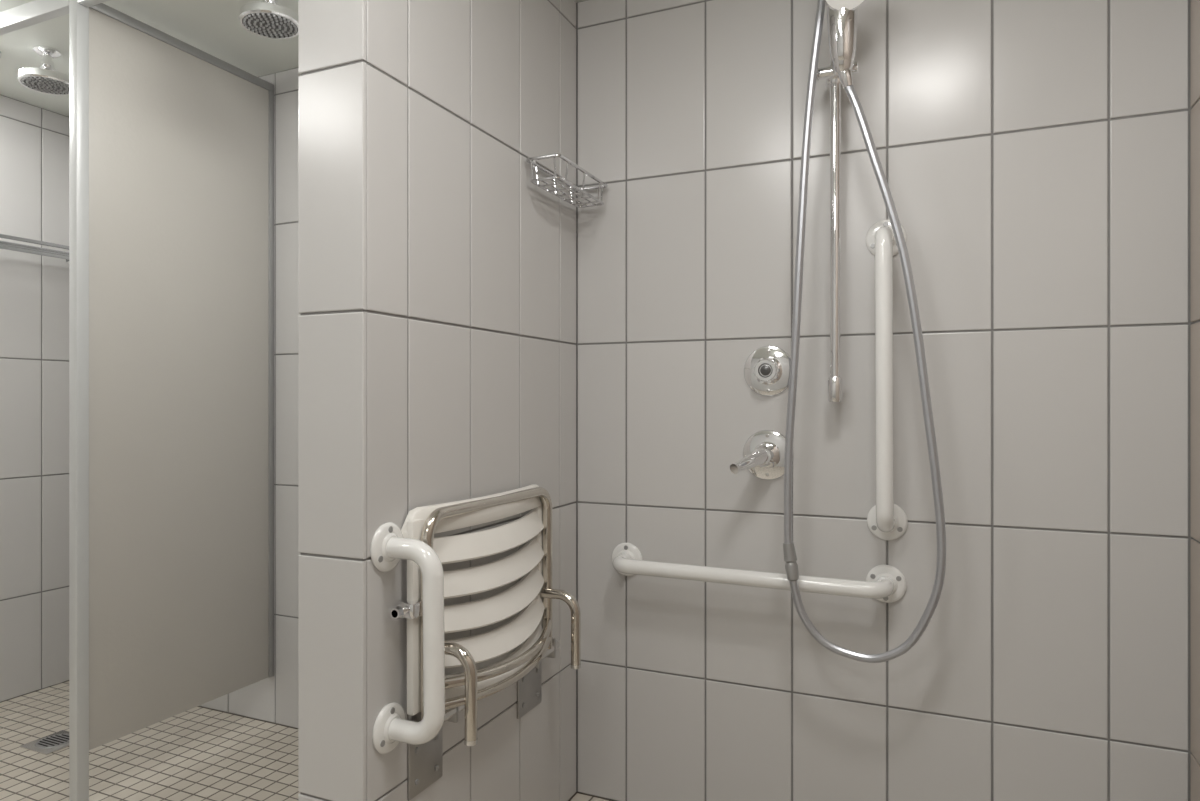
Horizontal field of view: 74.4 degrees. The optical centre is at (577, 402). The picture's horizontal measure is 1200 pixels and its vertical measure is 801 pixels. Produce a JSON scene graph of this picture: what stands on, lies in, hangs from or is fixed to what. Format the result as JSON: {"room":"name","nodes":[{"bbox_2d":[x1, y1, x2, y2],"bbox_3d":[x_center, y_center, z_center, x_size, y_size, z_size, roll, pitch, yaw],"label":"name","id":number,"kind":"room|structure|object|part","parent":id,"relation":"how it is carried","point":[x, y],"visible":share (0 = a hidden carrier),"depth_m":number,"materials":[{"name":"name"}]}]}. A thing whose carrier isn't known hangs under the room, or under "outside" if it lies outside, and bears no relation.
{"room":"communal shower room","nodes":[
{"label":"communal shower room","id":0,"kind":"room"},
{"bbox_2d":[0,95,68,701],"bbox_3d":[-2.835,-0.016,1.578,0.135,2.344,3.603,0,0,25],"label":"wall","id":1,"kind":"structure","parent":0,"point":[34,140],"depth_m":3.03,"materials":[{"name":"grey tile"}]},
{"bbox_2d":[0,234,68,264],"bbox_3d":[-2.082,-0.575,2.890,0.133,0.053,0.585,0,0,25],"label":"towel rack","id":2,"kind":"object","parent":1,"relation":"attached to","point":[5,245],"visible":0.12,"depth_m":2.93,"materials":[{"name":"metal"}]},
{"bbox_3d":[-2.028,-0.594,2.865,0.014,0.014,0.540,0,0,25],"label":"rail","id":3,"kind":"part","parent":2,"relation":"part of","materials":[{"name":"metal"}]},
{"bbox_3d":[-2.069,-0.578,2.884,0.014,0.014,0.540,0,0,25],"label":"rail","id":4,"kind":"part","parent":2,"relation":"part of","materials":[{"name":"metal"}]},
{"bbox_3d":[-2.028,-0.556,2.865,0.014,0.014,0.540,0,0,25],"label":"rail","id":5,"kind":"part","parent":2,"relation":"part of","materials":[{"name":"metal"}]},
{"bbox_2d":[0,0,584,116],"bbox_3d":[-1.121,-1.188,0.786,3.910,0.090,3.870,0,0,25],"label":"ceiling","id":6,"kind":"structure","parent":0,"point":[213,27],"depth_m":2.48,"materials":[{"name":"paint"}]},
{"bbox_2d":[17,45,68,94],"bbox_3d":[-1.721,-1.084,2.564,0.160,0.117,0.160,0,0,25],"label":"shower head","id":7,"kind":"object","parent":6,"relation":"attached to","point":[45,78],"visible":0.94,"depth_m":2.54},
{"bbox_3d":[-1.721,-1.034,2.564,0.148,0.007,0.148,0,0,25],"label":"spray plate","id":8,"kind":"part","parent":7,"relation":"part of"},
{"bbox_3d":[-1.721,-1.106,2.564,0.041,0.047,0.041,0,0,25],"label":"arm","id":9,"kind":"part","parent":7,"relation":"part of","materials":[{"name":"silver metal"}]},
{"bbox_2d":[239,0,297,38],"bbox_3d":[-0.838,-1.084,2.157,0.160,0.117,0.160,0,0,25],"label":"shower head","id":10,"kind":"object","parent":6,"relation":"attached to","point":[265,18],"visible":0.99,"depth_m":2.13},
{"bbox_3d":[-0.838,-1.034,2.157,0.148,0.007,0.148,0,0,25],"label":"spray plate","id":11,"kind":"part","parent":10,"relation":"part of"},
{"bbox_2d":[0,681,613,800],"bbox_3d":[-1.121,1.157,0.786,3.910,0.090,3.870,0,0,25],"label":"floor","id":12,"kind":"structure","parent":0,"point":[198,753],"depth_m":2.46,"materials":[{"name":"tile"}]},
{"bbox_2d":[20,730,68,754],"bbox_3d":[-1.707,1.107,2.581,0.139,0.009,0.139,0,0,25],"label":"floor drain","id":13,"kind":"object","parent":12,"relation":"on","point":[54,742],"visible":0.88,"depth_m":2.56,"materials":[{"name":"silver metal"}]},
{"bbox_2d":[0,0,273,800],"bbox_3d":[-1.228,-0.001,2.430,2.067,2.225,0.704,0,0,25],"label":"divider","id":14,"kind":"object","parent":12,"relation":"on","point":[171,142],"visible":1,"depth_m":2.35,"materials":[{"name":"laminate"}]},
{"bbox_3d":[-1.831,-1.090,2.353,1.038,0.047,0.032,0,0,25],"label":"header rail","id":15,"kind":"part","parent":14,"relation":"part of","materials":[{"name":"metal"}]},
{"bbox_3d":[-1.343,-0.001,2.130,0.034,2.225,0.036,0,0,25],"label":"post","id":16,"kind":"part","parent":14,"relation":"part of","materials":[{"name":"metal"}]},
{"bbox_3d":[-0.877,-1.090,1.913,0.995,0.047,0.032,0,0,25],"label":"header rail","id":17,"kind":"part","parent":14,"relation":"part of","materials":[{"name":"metal"}]},
{"bbox_3d":[-1.200,-0.068,2.440,0.018,2.025,0.652,0,0,25],"label":"panel","id":18,"kind":"part","parent":14,"relation":"part of","materials":[{"name":"laminate"}]},
{"bbox_3d":[-1.200,-1.087,2.443,0.032,0.027,0.657,0,0,25],"label":"rail","id":19,"kind":"part","parent":14,"relation":"part of","materials":[{"name":"metal"}]},
{"bbox_2d":[298,0,575,800],"bbox_3d":[-0.263,-0.016,1.870,0.154,2.254,0.919,0,0,25],"label":"wall partition","id":20,"kind":"structure","parent":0,"point":[437,281],"depth_m":1.59,"materials":[{"name":"grey tile"}]},
{"bbox_2d":[370,522,444,753],"bbox_3d":[-0.300,0.440,1.455,0.125,0.432,0.098,0,0,25],"label":"grab bar","id":21,"kind":"object","parent":20,"relation":"attached to","point":[391,727],"visible":1,"depth_m":1.43,"materials":[{"name":"white metal"}]},
{"bbox_2d":[390,484,580,800],"bbox_3d":[-0.164,0.489,1.735,0.138,0.569,0.634,0,0,25],"label":"shower seat","id":22,"kind":"object","parent":20,"relation":"attached to","point":[531,629],"visible":0.97,"depth_m":1.66,"materials":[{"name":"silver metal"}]},
{"bbox_3d":[-0.311,0.412,1.528,0.018,0.374,0.045,0,0,25],"label":"seat","id":23,"kind":"part","parent":22,"relation":"part of","materials":[{"name":"white plastic"}]},
{"bbox_3d":[-0.305,0.698,1.587,0.006,0.153,0.112,0,0,25],"label":"mounting plate","id":24,"kind":"part","parent":22,"relation":"part of","materials":[{"name":"silver metal"}]},
{"bbox_3d":[-0.239,0.554,1.529,0.102,0.179,0.024,0,0,25],"label":"support leg","id":25,"kind":"part","parent":22,"relation":"part of","materials":[{"name":"silver metal"}]},
{"bbox_3d":[-0.120,0.698,1.987,0.006,0.153,0.122,0,0,25],"label":"mounting plate","id":26,"kind":"part","parent":22,"relation":"part of","materials":[{"name":"silver metal"}]},
{"bbox_3d":[-0.096,0.412,1.994,0.018,0.374,0.040,0,0,25],"label":"seat","id":27,"kind":"part","parent":22,"relation":"part of","materials":[{"name":"white plastic"}]},
{"bbox_3d":[-0.039,0.554,1.962,0.102,0.179,0.024,0,0,25],"label":"support leg","id":28,"kind":"part","parent":22,"relation":"part of","materials":[{"name":"silver metal"}]},
{"bbox_2d":[526,154,607,207],"bbox_3d":[-0.025,-0.580,2.079,0.104,0.070,0.313,0,0,25],"label":"basket","id":29,"kind":"object","parent":20,"relation":"attached to","point":[531,162],"visible":1,"depth_m":2.04,"materials":[{"name":"silver metal"}]},
{"bbox_2d":[199,0,1190,800],"bbox_3d":[-0.339,-0.016,2.482,3.911,2.344,0.135,0,0,25],"label":"wall","id":30,"kind":"structure","parent":0,"point":[1034,155],"depth_m":1.90,"materials":[{"name":"grey tile"}]},
{"bbox_2d":[730,430,785,479],"bbox_3d":[0.456,0.134,1.956,0.129,0.129,0.154,0,0,25],"label":"mixer valve","id":31,"kind":"object","parent":30,"relation":"attached to","point":[763,451],"visible":0.94,"depth_m":2.00,"materials":[{"name":"silver metal"}]},
{"bbox_3d":[0.429,0.141,1.946,0.123,0.064,0.044,0,0,-44],"label":"lever","id":32,"kind":"part","parent":31,"relation":"part of","materials":[{"name":"silver metal"}]},
{"bbox_2d":[611,543,906,602],"bbox_3d":[0.419,0.435,1.998,0.760,0.095,0.109,0,0,25],"label":"grab bar","id":33,"kind":"object","parent":30,"relation":"attached to","point":[883,583],"visible":1,"depth_m":1.93,"materials":[{"name":"white metal"}]},
{"bbox_2d":[744,346,789,395],"bbox_3d":[0.481,-0.081,2.002,0.129,0.129,0.050,0,0,25],"label":"valve","id":34,"kind":"object","parent":30,"relation":"attached to","point":[767,368],"visible":0.96,"depth_m":2.00,"materials":[{"name":"silver metal"}]},
{"bbox_2d":[827,376,842,401],"bbox_3d":[0.618,-0.033,1.892,0.036,0.061,0.036,0,0,25],"label":"rail foot","id":35,"kind":"object","parent":30,"relation":"attached to","point":[834,383],"visible":1,"depth_m":1.88,"materials":[{"name":"silver metal"}]},
{"bbox_2d":[830,59,840,376],"bbox_3d":[0.618,-0.535,1.892,0.025,1.053,0.025,0,0,25],"label":"riser rail","id":36,"kind":"object","parent":35,"relation":"attached to","point":[835,89],"visible":0.85,"depth_m":1.88,"materials":[{"name":"silver metal"}]},
{"bbox_2d":[825,65,842,88],"bbox_3d":[0.618,-0.781,1.892,0.045,0.045,0.045,0,0,25],"label":"slider","id":37,"kind":"object","parent":36,"relation":"attached to","point":[828,82],"depth_m":1.88,"materials":[{"name":"silver metal"}]},
{"bbox_2d":[818,61,857,79],"bbox_3d":[0.612,-0.781,1.860,0.092,0.027,0.027,0,0,25],"label":"crossbar","id":38,"kind":"object","parent":37,"relation":"attached to","point":[824,72],"depth_m":1.86,"materials":[{"name":"silver metal"}]},
{"bbox_3d":[0.611,-0.781,1.851,0.048,0.027,0.072,0,0,25],"label":"slider arm","id":39,"kind":"object","parent":36,"relation":"attached to","visible":0},
{"bbox_2d":[832,59,853,74],"bbox_3d":[0.607,-0.780,1.806,0.052,0.051,0.052,0,0,25],"label":"holder","id":40,"kind":"object","parent":39,"relation":"attached to","point":[841,65],"visible":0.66,"depth_m":1.79,"materials":[{"name":"silver metal"}]},
{"bbox_2d":[827,7,857,62],"bbox_3d":[0.603,-0.850,1.799,0.066,0.169,0.070,0,0,25],"label":"handle","id":41,"kind":"object","parent":40,"relation":"in","point":[842,23],"depth_m":1.78,"materials":[{"name":"silver metal"}]},
{"bbox_2d":[784,0,945,662],"bbox_3d":[0.664,-0.256,1.835,0.350,1.694,0.112,0,0,25],"label":"hose","id":42,"kind":"object","parent":30,"relation":"attached to","point":[934,598],"visible":1,"depth_m":1.80,"materials":[{"name":"metal"}]},
{"bbox_2d":[783,543,798,580],"bbox_3d":[0.505,0.377,1.870,0.037,0.091,0.030,0,0,25],"label":"coupling","id":43,"kind":"object","parent":42,"relation":"attached to","point":[791,566],"depth_m":1.86,"materials":[{"name":"silver metal"}]},
{"bbox_2d":[837,69,852,87],"bbox_3d":[0.612,-0.749,1.808,0.036,0.054,0.034,0,0,25],"label":"nut","id":44,"kind":"object","parent":42,"relation":"attached to","point":[846,78],"depth_m":1.80,"materials":[{"name":"silver metal"}]},
{"bbox_2d":[866,219,907,539],"bbox_3d":[0.724,-0.055,1.857,0.094,0.773,0.109,0,0,25],"label":"grab bar","id":45,"kind":"object","parent":30,"relation":"attached to","point":[886,520],"visible":0.93,"depth_m":1.81,"materials":[{"name":"white metal"}]},
{"bbox_2d":[823,0,865,10],"bbox_3d":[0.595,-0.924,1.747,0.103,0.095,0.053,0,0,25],"label":"shower","id":46,"kind":"object","parent":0,"point":[835,4],"depth_m":1.76,"materials":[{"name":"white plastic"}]},
{"bbox_2d":[1191,0,1199,800],"bbox_3d":[0.594,-0.016,-0.003,0.135,2.344,3.603,0,0,25],"label":"wall","id":47,"kind":"structure","parent":0,"point":[1195,4],"depth_m":1.62,"materials":[{"name":"grey tile"}]}
]}

